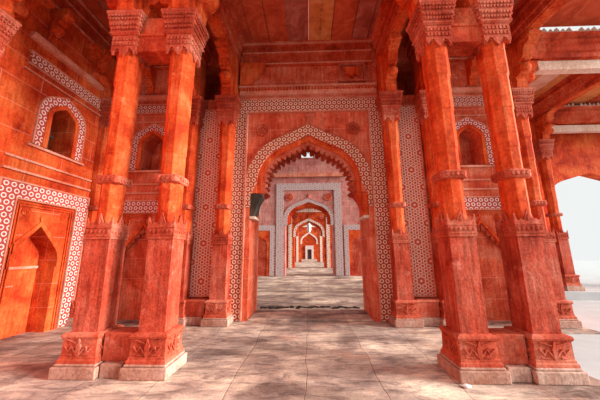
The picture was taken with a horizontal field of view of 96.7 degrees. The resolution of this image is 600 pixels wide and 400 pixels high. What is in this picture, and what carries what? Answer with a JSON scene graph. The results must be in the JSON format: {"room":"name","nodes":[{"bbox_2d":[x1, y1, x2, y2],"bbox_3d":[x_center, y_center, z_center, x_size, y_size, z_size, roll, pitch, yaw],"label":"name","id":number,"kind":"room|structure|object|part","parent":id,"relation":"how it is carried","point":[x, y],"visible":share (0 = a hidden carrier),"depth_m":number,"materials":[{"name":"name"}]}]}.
{"room":"mosque","nodes":[
{"label":"mosque","id":0,"kind":"room"},
{"bbox_2d":[0,7,116,332],"bbox_3d":[-5.539,-1.656,2.561,0.800,7.300,10.000,-1,-11,2],"label":"wall","id":1,"kind":"structure","parent":0,"point":[21,91],"depth_m":5.29,"materials":[{"name":"stone"}]},
{"bbox_2d":[0,237,38,338],"bbox_3d":[-5.439,1.502,4.972,0.170,2.040,0.890,-1,-11,2],"label":"door","id":2,"kind":"structure","parent":1,"relation":"in","point":[17,296],"depth_m":5.10,"materials":[{"name":"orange stone"}]},
{"bbox_2d":[0,176,89,329],"bbox_3d":[-4.998,1.135,5.111,0.050,2.770,1.860,-1,-11,2],"label":"door frame","id":3,"kind":"structure","parent":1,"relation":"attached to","point":[11,190],"depth_m":5.39,"materials":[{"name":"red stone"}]},
{"bbox_3d":[-5.013,0.845,5.087,0.030,0.870,1.080,-1,-11,2],"label":"arch moulding","id":4,"kind":"part","parent":3,"relation":"part of","materials":[{"name":"red stone"}]},
{"bbox_3d":[-5.008,1.312,5.076,0.030,2.410,1.140,-1,-11,2],"label":"panel moulding","id":5,"kind":"part","parent":3,"relation":"part of","materials":[{"name":"red stone"}]},
{"bbox_2d":[1,31,104,190],"bbox_3d":[-4.988,-1.690,5.669,0.100,2.670,1.840,-1,-11,2],"label":"stone ledge","id":6,"kind":"object","parent":1,"relation":"attached to","point":[34,35],"visible":0.89,"depth_m":5.50,"materials":[{"name":"red stone"}]},
{"bbox_2d":[26,96,85,165],"bbox_3d":[-5.237,-1.548,5.650,0.520,1.325,1.240,-1,-11,2],"label":"arched window","id":7,"kind":"structure","parent":1,"relation":"in","point":[46,108],"depth_m":5.50,"materials":[{"name":"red stone"}]},
{"bbox_3d":[-5.004,-0.925,5.519,0.060,0.050,1.240,-1,-11,2],"label":"sill","id":8,"kind":"part","parent":7,"relation":"part of","materials":[{"name":"red stone"}]},
{"bbox_3d":[-5.012,-1.494,5.631,0.050,1.070,0.720,-1,-11,2],"label":"arch moulding","id":9,"kind":"part","parent":7,"relation":"part of","materials":[{"name":"red stone"}]},
{"bbox_2d":[44,8,75,48],"bbox_3d":[-4.886,-3.502,5.453,0.360,0.800,0.260,-1,-11,2],"label":"bracket","id":10,"kind":"object","parent":1,"relation":"attached to","point":[61,19],"visible":0.91,"depth_m":5.42,"materials":[{"name":"red stone"}]},
{"bbox_2d":[27,50,100,110],"bbox_3d":[-5.018,-2.519,5.834,0.050,0.280,1.740,-1,-11,2],"label":"frieze","id":11,"kind":"object","parent":1,"relation":"attached to","point":[37,61],"visible":1,"depth_m":5.64},
{"bbox_2d":[52,0,115,59],"bbox_3d":[-4.962,-4.154,5.840,0.200,0.630,2.800,-1,-11,2],"label":"crown molding","id":12,"kind":"structure","parent":1,"relation":"attached to","point":[87,24],"depth_m":6.22,"materials":[{"name":"stone"}]},
{"bbox_2d":[89,49,113,79],"bbox_3d":[-4.849,-3.289,6.532,0.360,0.800,0.260,-1,-11,2],"label":"bracket","id":13,"kind":"object","parent":1,"relation":"attached to","point":[106,56],"visible":0.75,"depth_m":6.48,"materials":[{"name":"red stone"}]},
{"bbox_2d":[201,37,214,67],"bbox_3d":[-2.719,-4.112,6.176,0.660,0.605,2.370,-1,-11,2],"label":"roof beam","id":14,"kind":"structure","parent":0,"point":[209,47],"depth_m":7.12,"materials":[{"name":"stone"}]},
{"bbox_2d":[286,0,308,37],"bbox_3d":[0.243,-4.334,14.415,11.250,2.700,12.000,-1,-11,2],"label":"ceiling","id":15,"kind":"structure","parent":0,"point":[308,0],"depth_m":8.59,"materials":[{"name":"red stone"}]},
{"bbox_2d":[0,259,599,399],"bbox_3d":[-1.975,8.833,36.061,17.500,0.300,86.000,-1,-11,2],"label":"floor","id":16,"kind":"structure","parent":0,"point":[241,360],"depth_m":3.73,"materials":[{"name":"beige stone"}]},
{"bbox_2d":[0,0,55,58],"bbox_3d":[-4.715,-0.940,4.129,1.150,6.496,1.150,-1,-11,2],"label":"stone pilaster","id":17,"kind":"object","parent":16,"relation":"on","point":[9,9],"visible":1,"depth_m":4.41,"materials":[{"name":"stone"}]},
{"bbox_2d":[65,42,116,325],"bbox_3d":[-4.925,-0.515,6.266,0.580,6.496,1.150,-1,-11,2],"label":"stone pilaster","id":18,"kind":"object","parent":16,"relation":"on","point":[106,76],"visible":0.29,"depth_m":6.52,"materials":[{"name":"red stone"}]},
{"bbox_2d":[48,0,161,379],"bbox_3d":[-2.788,-0.947,4.140,1.420,6.496,1.420,10,-15,-42],"label":"stone column","id":19,"kind":"structure","parent":16,"relation":"on","point":[98,295],"depth_m":3.81,"materials":[{"name":"red stone"}]},
{"bbox_2d":[137,18,169,64],"bbox_3d":[-2.357,-2.642,4.460,0.500,0.620,0.360,-1,-11,2],"label":"tie beam","id":20,"kind":"structure","parent":19,"relation":"attached to","point":[152,39],"depth_m":4.31,"materials":[{"name":"stone"}]},
{"bbox_2d":[99,327,138,377],"bbox_3d":[-2.333,1.988,3.543,0.370,0.500,0.460,-1,-11,2],"label":"block","id":21,"kind":"object","parent":16,"relation":"on","point":[117,342],"visible":0.59,"depth_m":3.40,"materials":[{"name":"stone"}]},
{"bbox_2d":[118,0,219,380],"bbox_3d":[-1.909,-0.958,4.112,1.420,6.496,1.420,10,-15,-42],"label":"stone column","id":22,"kind":"structure","parent":16,"relation":"on","point":[157,352],"depth_m":3.78,"materials":[{"name":"stone"}]},
{"bbox_2d":[207,0,244,63],"bbox_3d":[-1.849,-4.122,6.148,0.660,0.605,2.370,-1,-11,2],"label":"roof beam","id":23,"kind":"structure","parent":22,"relation":"on","point":[225,25],"depth_m":6.17,"materials":[{"name":"stone"}]},
{"bbox_2d":[206,22,215,48],"bbox_3d":[-2.289,-4.506,6.143,0.858,0.150,2.580,-1,-11,2],"label":"roof slab","id":24,"kind":"structure","parent":23,"relation":"on","point":[210,33],"depth_m":6.90,"materials":[{"name":"red stone"}]},
{"bbox_2d":[232,0,251,41],"bbox_3d":[-1.580,-4.514,6.119,0.498,0.150,2.580,-1,-11,2],"label":"roof slab","id":25,"kind":"structure","parent":23,"relation":"on","point":[237,4],"depth_m":6.49,"materials":[{"name":"red stone"}]},
{"bbox_3d":[0.102,-4.414,4.725,10.400,0.605,0.660,-1,-11,2],"label":"cross beam","id":26,"kind":"structure","parent":22,"relation":"on","visible":0},
{"bbox_2d":[82,0,110,31],"bbox_3d":[-4.820,-4.476,6.225,0.454,0.150,2.580,-1,-11,2],"label":"roof slab","id":27,"kind":"structure","parent":26,"relation":"on","point":[93,6],"depth_m":6.23,"materials":[{"name":"red stone"}]},
{"bbox_2d":[95,0,110,14],"bbox_3d":[-4.354,-4.482,6.210,0.454,0.150,2.580,-1,-11,2],"label":"roof slab","id":28,"kind":"structure","parent":26,"relation":"on","point":[102,3],"depth_m":6.08,"materials":[{"name":"red stone"}]},
{"bbox_2d":[241,0,269,41],"bbox_3d":[-1.090,-4.520,6.103,0.458,0.150,2.580,-1,-11,2],"label":"roof slab","id":29,"kind":"structure","parent":26,"relation":"on","point":[253,9],"depth_m":6.49,"materials":[{"name":"red stone"}]},
{"bbox_2d":[262,0,288,41],"bbox_3d":[-0.600,-4.526,6.088,0.498,0.150,2.580,-1,-11,2],"label":"roof slab","id":30,"kind":"structure","parent":26,"relation":"on","point":[274,10],"depth_m":6.46,"materials":[{"name":"red stone"}]},
{"bbox_2d":[285,0,307,40],"bbox_3d":[-0.075,-4.532,6.070,0.528,0.150,2.580,-1,-11,2],"label":"roof slab","id":31,"kind":"structure","parent":26,"relation":"on","point":[296,10],"depth_m":6.47,"materials":[{"name":"red stone"}]},
{"bbox_2d":[309,0,334,39],"bbox_3d":[0.489,-4.533,6.051,0.578,0.162,2.580,-1,-11,2],"label":"roof slab","id":32,"kind":"structure","parent":26,"relation":"on","point":[320,11],"depth_m":6.47,"materials":[{"name":"orange stone"}]},
{"bbox_2d":[331,0,358,39],"bbox_3d":[1.054,-4.545,6.034,0.528,0.150,2.580,-1,-11,2],"label":"roof slab","id":33,"kind":"structure","parent":26,"relation":"on","point":[344,13],"depth_m":6.45,"materials":[{"name":"red stone"}]},
{"bbox_2d":[351,0,376,38],"bbox_3d":[1.534,-4.551,6.018,0.408,0.150,2.580,-1,-11,2],"label":"roof slab","id":34,"kind":"structure","parent":26,"relation":"on","point":[365,8],"depth_m":6.45,"materials":[{"name":"red stone"}]},
{"bbox_2d":[178,58,207,325],"bbox_3d":[-2.727,-0.541,6.194,0.580,6.496,1.150,-1,-11,2],"label":"stone pilaster","id":35,"kind":"object","parent":16,"relation":"on","point":[198,105],"visible":0.4,"depth_m":6.39,"materials":[{"name":"red stone"}]},
{"bbox_2d":[200,37,241,326],"bbox_3d":[-1.807,-0.552,6.165,0.580,6.496,1.150,-1,-11,2],"label":"stone pilaster","id":36,"kind":"object","parent":16,"relation":"on","point":[218,313],"visible":0.98,"depth_m":6.24,"materials":[{"name":"stone"}]},
{"bbox_2d":[260,306,359,308],"bbox_3d":[0.264,2.989,7.431,2.783,0.060,0.370,0,-11,0],"label":"stone step","id":37,"kind":"structure","parent":16,"relation":"on","point":[261,307],"depth_m":7.40,"materials":[{"name":"grey stone"}]},
{"bbox_2d":[248,309,373,320],"bbox_3d":[0.244,2.796,6.497,2.820,0.035,1.100,-1,-11,2],"label":"threshold","id":38,"kind":"object","parent":16,"relation":"on","point":[259,314],"visible":1,"depth_m":6.36,"materials":[{"name":"stone"}]},
{"bbox_2d":[375,32,423,327],"bbox_3d":[2.211,-0.599,6.034,0.580,6.496,1.150,-1,-11,2],"label":"stone pilaster","id":39,"kind":"object","parent":16,"relation":"on","point":[404,308],"visible":0.95,"depth_m":6.11,"materials":[{"name":"red stone"}]},
{"bbox_2d":[412,56,445,325],"bbox_3d":[3.170,-0.610,6.003,0.580,6.496,1.150,-1,-11,2],"label":"stone pilaster","id":40,"kind":"object","parent":16,"relation":"on","point":[420,102],"visible":0.34,"depth_m":6.26,"materials":[{"name":"red stone"}]},
{"bbox_2d":[395,0,511,384],"bbox_3d":[2.139,-1.005,3.980,1.420,6.496,1.420,10,-15,-42],"label":"stone column","id":41,"kind":"structure","parent":16,"relation":"on","point":[469,353],"depth_m":3.63,"materials":[{"name":"red stone"}]},
{"bbox_2d":[371,0,408,60],"bbox_3d":[2.168,-4.169,6.017,0.660,0.605,2.370,-1,-11,2],"label":"roof beam","id":42,"kind":"structure","parent":41,"relation":"on","point":[389,20],"depth_m":6.11,"materials":[{"name":"stone"}]},
{"bbox_2d":[367,0,381,38],"bbox_3d":[1.933,-4.555,6.005,0.368,0.150,2.580,-1,-11,2],"label":"roof slab","id":43,"kind":"structure","parent":42,"relation":"on","point":[378,3],"depth_m":6.45,"materials":[{"name":"red stone"}]},
{"bbox_2d":[448,7,482,56],"bbox_3d":[2.565,-2.699,4.300,0.500,0.620,0.360,-1,-11,2],"label":"tie beam","id":44,"kind":"structure","parent":41,"relation":"attached to","point":[466,32],"depth_m":4.14,"materials":[{"name":"stone"}]},
{"bbox_2d":[488,328,531,382],"bbox_3d":[2.589,1.931,3.383,0.360,0.500,0.460,-1,-11,2],"label":"block","id":45,"kind":"object","parent":16,"relation":"on","point":[511,345],"visible":0.58,"depth_m":3.24,"materials":[{"name":"stone"}]},
{"bbox_2d":[455,0,589,385],"bbox_3d":[3.009,-1.015,3.951,1.420,6.496,1.420,10,-15,-42],"label":"stone column","id":46,"kind":"structure","parent":16,"relation":"on","point":[529,285],"depth_m":3.59,"materials":[{"name":"red stone"}]},
{"bbox_2d":[402,32,415,62],"bbox_3d":[3.038,-4.179,5.989,0.660,0.605,2.370,-1,-11,2],"label":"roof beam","id":47,"kind":"structure","parent":46,"relation":"on","point":[406,42],"depth_m":6.97,"materials":[{"name":"stone"}]},
{"bbox_2d":[505,28,582,327],"bbox_3d":[5.594,-0.638,5.924,1.150,6.496,1.150,-1,-11,2],"label":"stone pilaster","id":48,"kind":"object","parent":16,"relation":"on","point":[521,67],"visible":0.52,"depth_m":6.16,"materials":[{"name":"stone"}]},
{"bbox_2d":[505,0,567,48],"bbox_3d":[5.266,-4.205,5.917,0.660,0.605,2.370,-1,-11,2],"label":"roof beam","id":49,"kind":"structure","parent":48,"relation":"on","point":[527,14],"depth_m":5.91,"materials":[{"name":"stone"}]},
{"bbox_2d":[531,31,599,60],"bbox_3d":[8.780,-3.788,6.726,6.800,0.605,0.660,-1,-11,2],"label":"cross beam","id":50,"kind":"structure","parent":48,"relation":"on","point":[576,45],"depth_m":6.58,"materials":[{"name":"stone"}]},
{"bbox_2d":[534,26,599,74],"bbox_3d":[7.154,-3.777,6.730,2.450,1.110,0.300,-1,-11,2],"label":"lintel","id":51,"kind":"object","parent":50,"relation":"attached to","point":[563,66],"visible":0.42,"depth_m":6.63,"materials":[{"name":"beige stone"}]},
{"bbox_2d":[301,236,316,258],"bbox_3d":[2.262,10.838,65.606,10.000,7.200,1.000,-1,-11,2],"label":"wall","id":52,"kind":"structure","parent":0,"point":[308,241],"depth_m":65.05,"materials":[{"name":"stone"}]},
{"bbox_2d":[305,246,313,258],"bbox_3d":[2.301,12.673,64.629,2.000,3.180,0.200,-1,-11,2],"label":"end doorway","id":53,"kind":"structure","parent":52,"relation":"in","point":[309,250],"depth_m":64.60,"materials":[{"name":"stone"}]},
{"bbox_3d":[2.306,13.126,64.601,1.000,2.280,0.080,-1,-11,2],"label":"door","id":54,"kind":"part","parent":53,"relation":"part of","materials":[{"name":"brown wood"}]},
{"bbox_2d":[259,155,359,275],"bbox_3d":[0.624,0.400,19.024,14.000,9.600,1.100,-1,-11,2],"label":"wall","id":55,"kind":"structure","parent":0,"point":[350,210],"depth_m":18.60,"materials":[{"name":"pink stone"}]},
{"bbox_2d":[258,225,274,275],"bbox_3d":[-2.828,3.393,17.960,2.200,3.350,0.060,-1,-11,2],"label":"doorway","id":56,"kind":"structure","parent":55,"relation":"in","point":[266,236],"depth_m":17.94,"materials":[{"name":"red stone"}]},
{"bbox_2d":[273,173,343,177],"bbox_3d":[0.592,-1.757,18.814,5.200,0.250,0.150,-1,-11,2],"label":"stone ledge","id":57,"kind":"object","parent":55,"relation":"attached to","point":[280,174],"visible":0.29,"depth_m":18.74,"materials":[{"name":"red stone"}]},
{"bbox_2d":[275,183,343,275],"bbox_3d":[0.626,1.976,18.544,4.500,6.280,0.910,-1,-11,2],"label":"arched portal","id":58,"kind":"object","parent":55,"relation":"in","point":[336,217],"visible":1,"depth_m":18.39,"materials":[{"name":"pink stone"}]},
{"bbox_3d":[0.607,0.720,18.377,3.530,1.820,0.045,-1,-11,2],"label":"arch moulding","id":59,"kind":"part","parent":58,"relation":"part of","materials":[{"name":"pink stone"}]},
{"bbox_2d":[344,225,361,275],"bbox_3d":[4.068,3.312,17.736,2.200,3.350,0.060,-1,-11,2],"label":"doorway","id":60,"kind":"structure","parent":55,"relation":"in","point":[352,241],"depth_m":17.74,"materials":[{"name":"red stone"}]},
{"bbox_2d":[286,206,332,267],"bbox_3d":[0.949,3.390,27.958,10.000,7.200,1.200,-1,-11,2],"label":"wall","id":61,"kind":"structure","parent":0,"point":[302,216],"depth_m":27.41,"materials":[{"name":"stone"}]},
{"bbox_2d":[288,209,330,267],"bbox_3d":[0.945,3.927,27.632,4.200,5.980,0.910,-1,-11,2],"label":"arched portal","id":62,"kind":"object","parent":61,"relation":"in","point":[303,223],"visible":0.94,"depth_m":27.39,"materials":[{"name":"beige stone"}]},
{"bbox_2d":[295,227,323,261],"bbox_3d":[1.513,6.590,44.134,10.000,7.200,1.200,-1,-11,2],"label":"wall","id":63,"kind":"structure","parent":0,"point":[304,229],"depth_m":43.50,"materials":[{"name":"stone"}]},
{"bbox_2d":[296,225,322,261],"bbox_3d":[1.509,7.127,43.809,4.200,5.980,0.910,-1,-11,2],"label":"arched portal","id":64,"kind":"object","parent":63,"relation":"in","point":[313,236],"visible":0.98,"depth_m":43.50,"materials":[{"name":"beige stone"}]},
{"bbox_2d":[117,38,510,321],"bbox_3d":[0.350,-0.767,7.203,10.650,7.300,1.150,-1,-11,2],"label":"wall","id":65,"kind":"structure","parent":0,"point":[489,253],"depth_m":6.75,"materials":[{"name":"stone"}]},
{"bbox_2d":[123,200,157,251],"bbox_3d":[-3.780,1.373,6.347,1.860,2.770,0.120,-1,-11,2],"label":"niche","id":66,"kind":"object","parent":65,"relation":"attached to","point":[130,206],"visible":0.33,"depth_m":6.53,"materials":[{"name":"red stone"}]},
{"bbox_3d":[-3.781,1.031,6.420,1.120,1.010,0.090,-1,-11,2],"label":"arch moulding","id":67,"kind":"part","parent":66,"relation":"part of","materials":[{"name":"red stone"}]},
{"bbox_3d":[-3.780,1.545,6.288,1.140,2.410,0.030,-1,-11,2],"label":"panel moulding","id":68,"kind":"part","parent":66,"relation":"part of","materials":[{"name":"red stone"}]},
{"bbox_3d":[-3.780,1.514,6.284,1.260,2.470,0.050,-1,-11,2],"label":"moulding","id":69,"kind":"part","parent":66,"relation":"part of","materials":[{"name":"red stone"}]},
{"bbox_3d":[-3.781,1.367,6.313,1.860,2.770,0.050,-1,-11,2],"label":"moulding","id":70,"kind":"part","parent":66,"relation":"part of","materials":[{"name":"red stone"}]},
{"bbox_2d":[128,123,164,172],"bbox_3d":[-3.795,-1.349,6.845,1.240,1.325,0.060,-1,-11,2],"label":"niche","id":71,"kind":"object","parent":65,"relation":"attached to","point":[143,134],"visible":0.66,"depth_m":6.86,"materials":[{"name":"red stone"}]},
{"bbox_3d":[-3.792,-0.724,6.722,1.240,0.050,0.060,-1,-11,2],"label":"sill","id":72,"kind":"part","parent":71,"relation":"part of","materials":[{"name":"red stone"}]},
{"bbox_3d":[-3.795,-1.292,6.839,0.720,1.070,0.050,-1,-11,2],"label":"arch moulding","id":73,"kind":"part","parent":71,"relation":"part of","materials":[{"name":"red stone"}]},
{"bbox_2d":[126,95,167,193],"bbox_3d":[-3.797,-1.463,6.848,1.760,2.670,0.100,-1,-11,2],"label":"stone ledge","id":74,"kind":"object","parent":65,"relation":"attached to","point":[141,97],"visible":0.27,"depth_m":7.04,"materials":[{"name":"red stone"}]},
{"bbox_2d":[143,65,156,94],"bbox_3d":[-4.010,-3.188,7.064,0.260,0.800,0.360,-1,-11,2],"label":"bracket","id":75,"kind":"object","parent":65,"relation":"attached to","point":[150,74],"visible":0.83,"depth_m":7.09,"materials":[{"name":"red stone"}]},
{"bbox_2d":[137,104,166,114],"bbox_3d":[-3.801,-2.405,7.060,1.780,0.280,0.050,-1,-11,2],"label":"frieze","id":76,"kind":"object","parent":65,"relation":"attached to","point":[143,109],"visible":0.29,"depth_m":7.06},
{"bbox_2d":[143,65,169,70],"bbox_3d":[-3.811,-3.876,7.274,2.100,0.630,0.200,-1,-11,2],"label":"crown molding","id":77,"kind":"structure","parent":65,"relation":"attached to","point":[157,67],"depth_m":7.23,"materials":[{"name":"stone"}]},
{"bbox_2d":[185,109,219,324],"bbox_3d":[-2.293,0.157,6.342,0.600,5.180,0.360,-1,-11,2],"label":"panel","id":78,"kind":"object","parent":65,"relation":"attached to","point":[204,217],"visible":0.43,"depth_m":6.44,"materials":[{"name":"stone"}]},
{"bbox_2d":[240,63,265,85],"bbox_3d":[-1.241,-3.293,7.070,0.637,0.620,0.200,-1,-11,2],"label":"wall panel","id":79,"kind":"object","parent":65,"relation":"attached to","point":[250,73],"visible":0.91,"depth_m":6.99,"materials":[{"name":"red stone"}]},
{"bbox_2d":[243,38,371,67],"bbox_3d":[0.187,-3.923,7.144,3.440,0.630,0.200,-1,-11,2],"label":"crown molding","id":80,"kind":"structure","parent":65,"relation":"attached to","point":[306,53],"depth_m":7.16,"materials":[{"name":"stone"}]},
{"bbox_2d":[239,82,376,96],"bbox_3d":[0.193,-2.874,6.957,3.560,0.220,0.160,-1,-11,2],"label":"stone ledge","id":81,"kind":"object","parent":65,"relation":"attached to","point":[334,88],"visible":1,"depth_m":6.94,"materials":[{"name":"red stone"}]},
{"bbox_2d":[229,96,392,321],"bbox_3d":[0.224,0.092,6.841,3.870,5.435,0.915,-1,-11,2],"label":"arched portal","id":82,"kind":"object","parent":65,"relation":"in","point":[373,177],"visible":0.98,"depth_m":6.67,"materials":[{"name":"stone"}]},
{"bbox_3d":[0.209,0.010,6.429,3.870,5.435,0.075,-1,-11,2],"label":"moulding","id":83,"kind":"part","parent":82,"relation":"part of","materials":[{"name":"red stone"}]},
{"bbox_3d":[0.204,-1.088,6.662,3.130,1.820,0.045,-1,-11,2],"label":"arch moulding","id":84,"kind":"part","parent":82,"relation":"part of","materials":[{"name":"stone"}]},
{"bbox_2d":[338,62,365,82],"bbox_3d":[1.360,-3.345,7.030,0.700,0.520,0.120,-1,-11,2],"label":"relief panel","id":85,"kind":"object","parent":65,"relation":"attached to","point":[351,70],"visible":0.97,"depth_m":7.00,"materials":[{"name":"stone"}]},
{"bbox_2d":[398,105,440,325],"bbox_3d":[2.704,0.098,6.180,0.600,5.180,0.360,-1,-11,2],"label":"panel","id":86,"kind":"object","parent":65,"relation":"attached to","point":[416,214],"visible":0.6,"depth_m":6.26,"materials":[{"name":"stone"}]},
{"bbox_2d":[449,56,468,62],"bbox_3d":[4.184,-3.970,7.014,2.100,0.630,0.200,-1,-11,2],"label":"crown molding","id":87,"kind":"structure","parent":65,"relation":"attached to","point":[451,58],"depth_m":6.97,"materials":[{"name":"stone"}]},
{"bbox_2d":[452,95,484,107],"bbox_3d":[4.194,-2.518,6.803,1.780,0.320,0.050,-1,-11,2],"label":"frieze","id":88,"kind":"object","parent":65,"relation":"attached to","point":[459,101],"visible":0.29,"depth_m":6.79},
{"bbox_2d":[465,57,477,86],"bbox_3d":[4.435,-3.287,6.789,0.260,0.800,0.360,-1,-11,2],"label":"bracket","id":89,"kind":"object","parent":65,"relation":"attached to","point":[471,66],"visible":0.76,"depth_m":6.83,"materials":[{"name":"red stone"}]},
{"bbox_2d":[455,117,494,167],"bbox_3d":[4.200,-1.442,6.585,1.240,1.325,0.060,-1,-11,2],"label":"arch frame","id":90,"kind":"object","parent":65,"relation":"attached to","point":[480,128],"visible":0.64,"depth_m":6.58,"materials":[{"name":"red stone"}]},
{"bbox_3d":[4.200,-1.385,6.579,0.720,1.070,0.050,-1,-11,2],"label":"arch moulding","id":91,"kind":"part","parent":90,"relation":"part of","materials":[{"name":"red stone"}]},
{"bbox_3d":[4.203,-0.817,6.461,1.240,0.050,0.060,-1,-11,2],"label":"sill","id":92,"kind":"part","parent":90,"relation":"part of","materials":[{"name":"red stone"}]},
{"bbox_2d":[451,87,498,189],"bbox_3d":[4.199,-1.557,6.588,1.760,2.670,0.100,-1,-11,2],"label":"stone ledge","id":93,"kind":"object","parent":65,"relation":"attached to","point":[455,90],"visible":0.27,"depth_m":6.78,"materials":[{"name":"red stone"}]},
{"bbox_2d":[464,196,501,248],"bbox_3d":[4.215,1.280,6.087,1.860,2.770,0.120,-1,-11,2],"label":"niche","id":94,"kind":"object","parent":65,"relation":"attached to","point":[471,202],"visible":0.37,"depth_m":6.26,"materials":[{"name":"red stone"}]},
{"bbox_3d":[4.214,1.273,6.053,1.860,2.770,0.050,-1,-11,2],"label":"moulding","id":95,"kind":"part","parent":94,"relation":"part of","materials":[{"name":"red stone"}]},
{"bbox_3d":[4.215,1.420,6.023,1.260,2.470,0.050,-1,-11,2],"label":"moulding","id":96,"kind":"part","parent":94,"relation":"part of","materials":[{"name":"red stone"}]},
{"bbox_3d":[4.215,1.452,6.027,1.140,2.410,0.030,-1,-11,2],"label":"panel moulding","id":97,"kind":"part","parent":94,"relation":"part of","materials":[{"name":"red stone"}]},
{"bbox_3d":[4.214,0.938,6.160,1.120,1.010,0.090,-1,-11,2],"label":"arch moulding","id":98,"kind":"part","parent":94,"relation":"part of","materials":[{"name":"red stone"}]},
{"bbox_2d":[400,16,409,42],"bbox_3d":[2.598,-4.563,5.983,0.858,0.150,2.580,-1,-11,2],"label":"roof slab","id":99,"kind":"structure","parent":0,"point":[403,33],"depth_m":6.80,"materials":[{"name":"red stone"}]},
{"bbox_2d":[535,133,599,230],"bbox_3d":[12.611,-0.343,10.236,7.450,7.080,0.400,-1,-11,2],"label":"arched wall","id":100,"kind":"structure","parent":0,"point":[575,154],"depth_m":10.36,"materials":[{"name":"red stone"}]},
{"bbox_2d":[566,85,599,105],"bbox_3d":[10.346,-4.040,8.833,0.888,0.150,3.940,-1,-11,2],"label":"roof slab","id":101,"kind":"structure","parent":100,"relation":"attached to","point":[594,92],"depth_m":9.75,"materials":[{"name":"orange stone"}]},
{"bbox_2d":[583,94,599,103],"bbox_3d":[11.246,-4.050,8.804,0.888,0.150,3.940,-1,-11,2],"label":"roof slab","id":102,"kind":"structure","parent":100,"relation":"attached to","point":[596,99],"depth_m":10.01,"materials":[{"name":"red stone"}]},
{"bbox_2d":[542,0,599,26],"bbox_3d":[1.809,-4.795,5.047,15.000,0.250,3.760,-1,-11,2],"label":"ceiling","id":103,"kind":"structure","parent":0,"point":[573,12],"depth_m":6.39,"materials":[{"name":"red stone"}]},
{"bbox_3d":[0.770,-1.151,24.068,10.000,0.200,8.200,-1,-11,2],"label":"ceiling","id":104,"kind":"structure","parent":0,"visible":0},
{"bbox_2d":[307,222,310,232],"bbox_3d":[0.801,1.001,24.253,0.480,3.950,0.468,-1,-11,2],"label":"hanging lamp","id":105,"kind":"object","parent":104,"relation":"hanging from","point":[308,224],"visible":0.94,"depth_m":23.82,"materials":[{"name":"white glass"}]},
{"label":"outside","id":106,"kind":"structure","parent":0,"visible":0},
{"bbox_2d":[565,261,599,379],"bbox_3d":[22.183,3.992,12.717,36.580,0.560,52.000,-1,-11,2],"label":"ground","id":107,"kind":"structure","parent":106,"point":[586,304],"depth_m":6.64,"materials":[{"name":"white"}]},
{"bbox_2d":[529,109,585,290],"bbox_3d":[9.068,-0.141,9.657,1.420,6.496,1.420,10,-15,-42],"label":"stone column","id":108,"kind":"structure","parent":107,"relation":"on","point":[541,126],"depth_m":9.58,"materials":[{"name":"red stone"}]},
{"bbox_2d":[532,73,599,116],"bbox_3d":[8.991,-3.702,8.558,0.660,0.605,3.240,-1,-11,2],"label":"roof beam","id":109,"kind":"structure","parent":108,"relation":"on","point":[573,86],"depth_m":8.85,"materials":[{"name":"stone"}]},
{"bbox_2d":[533,74,570,99],"bbox_3d":[8.637,-4.019,8.889,0.568,0.150,3.940,-1,-11,2],"label":"roof slab","id":110,"kind":"structure","parent":109,"relation":"on","point":[560,77],"depth_m":9.04,"materials":[{"name":"orange stone"}]},
{"bbox_2d":[551,106,599,124],"bbox_3d":[12.175,-3.165,10.146,6.250,0.575,0.660,-1,-11,2],"label":"cross beam","id":111,"kind":"structure","parent":108,"relation":"attached to","point":[573,115],"depth_m":10.00,"materials":[{"name":"stone"}]},
{"bbox_2d":[552,102,599,133],"bbox_3d":[11.649,-3.131,10.107,4.300,1.110,0.300,-1,-11,2],"label":"lintel","id":112,"kind":"object","parent":111,"relation":"attached to","point":[558,129],"visible":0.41,"depth_m":10.03,"materials":[{"name":"beige stone"}]},
{"bbox_3d":[7.332,-0.315,10.185,3.100,7.100,0.450,-1,-11,2],"label":"wall","id":113,"kind":"structure","parent":0,"visible":0},
{"bbox_2d":[529,74,559,91],"bbox_3d":[8.058,-4.013,8.907,0.568,0.150,3.940,-1,-11,2],"label":"roof slab","id":114,"kind":"structure","parent":113,"relation":"attached to","point":[541,81],"depth_m":8.87,"materials":[{"name":"pink stone"}]}
]}

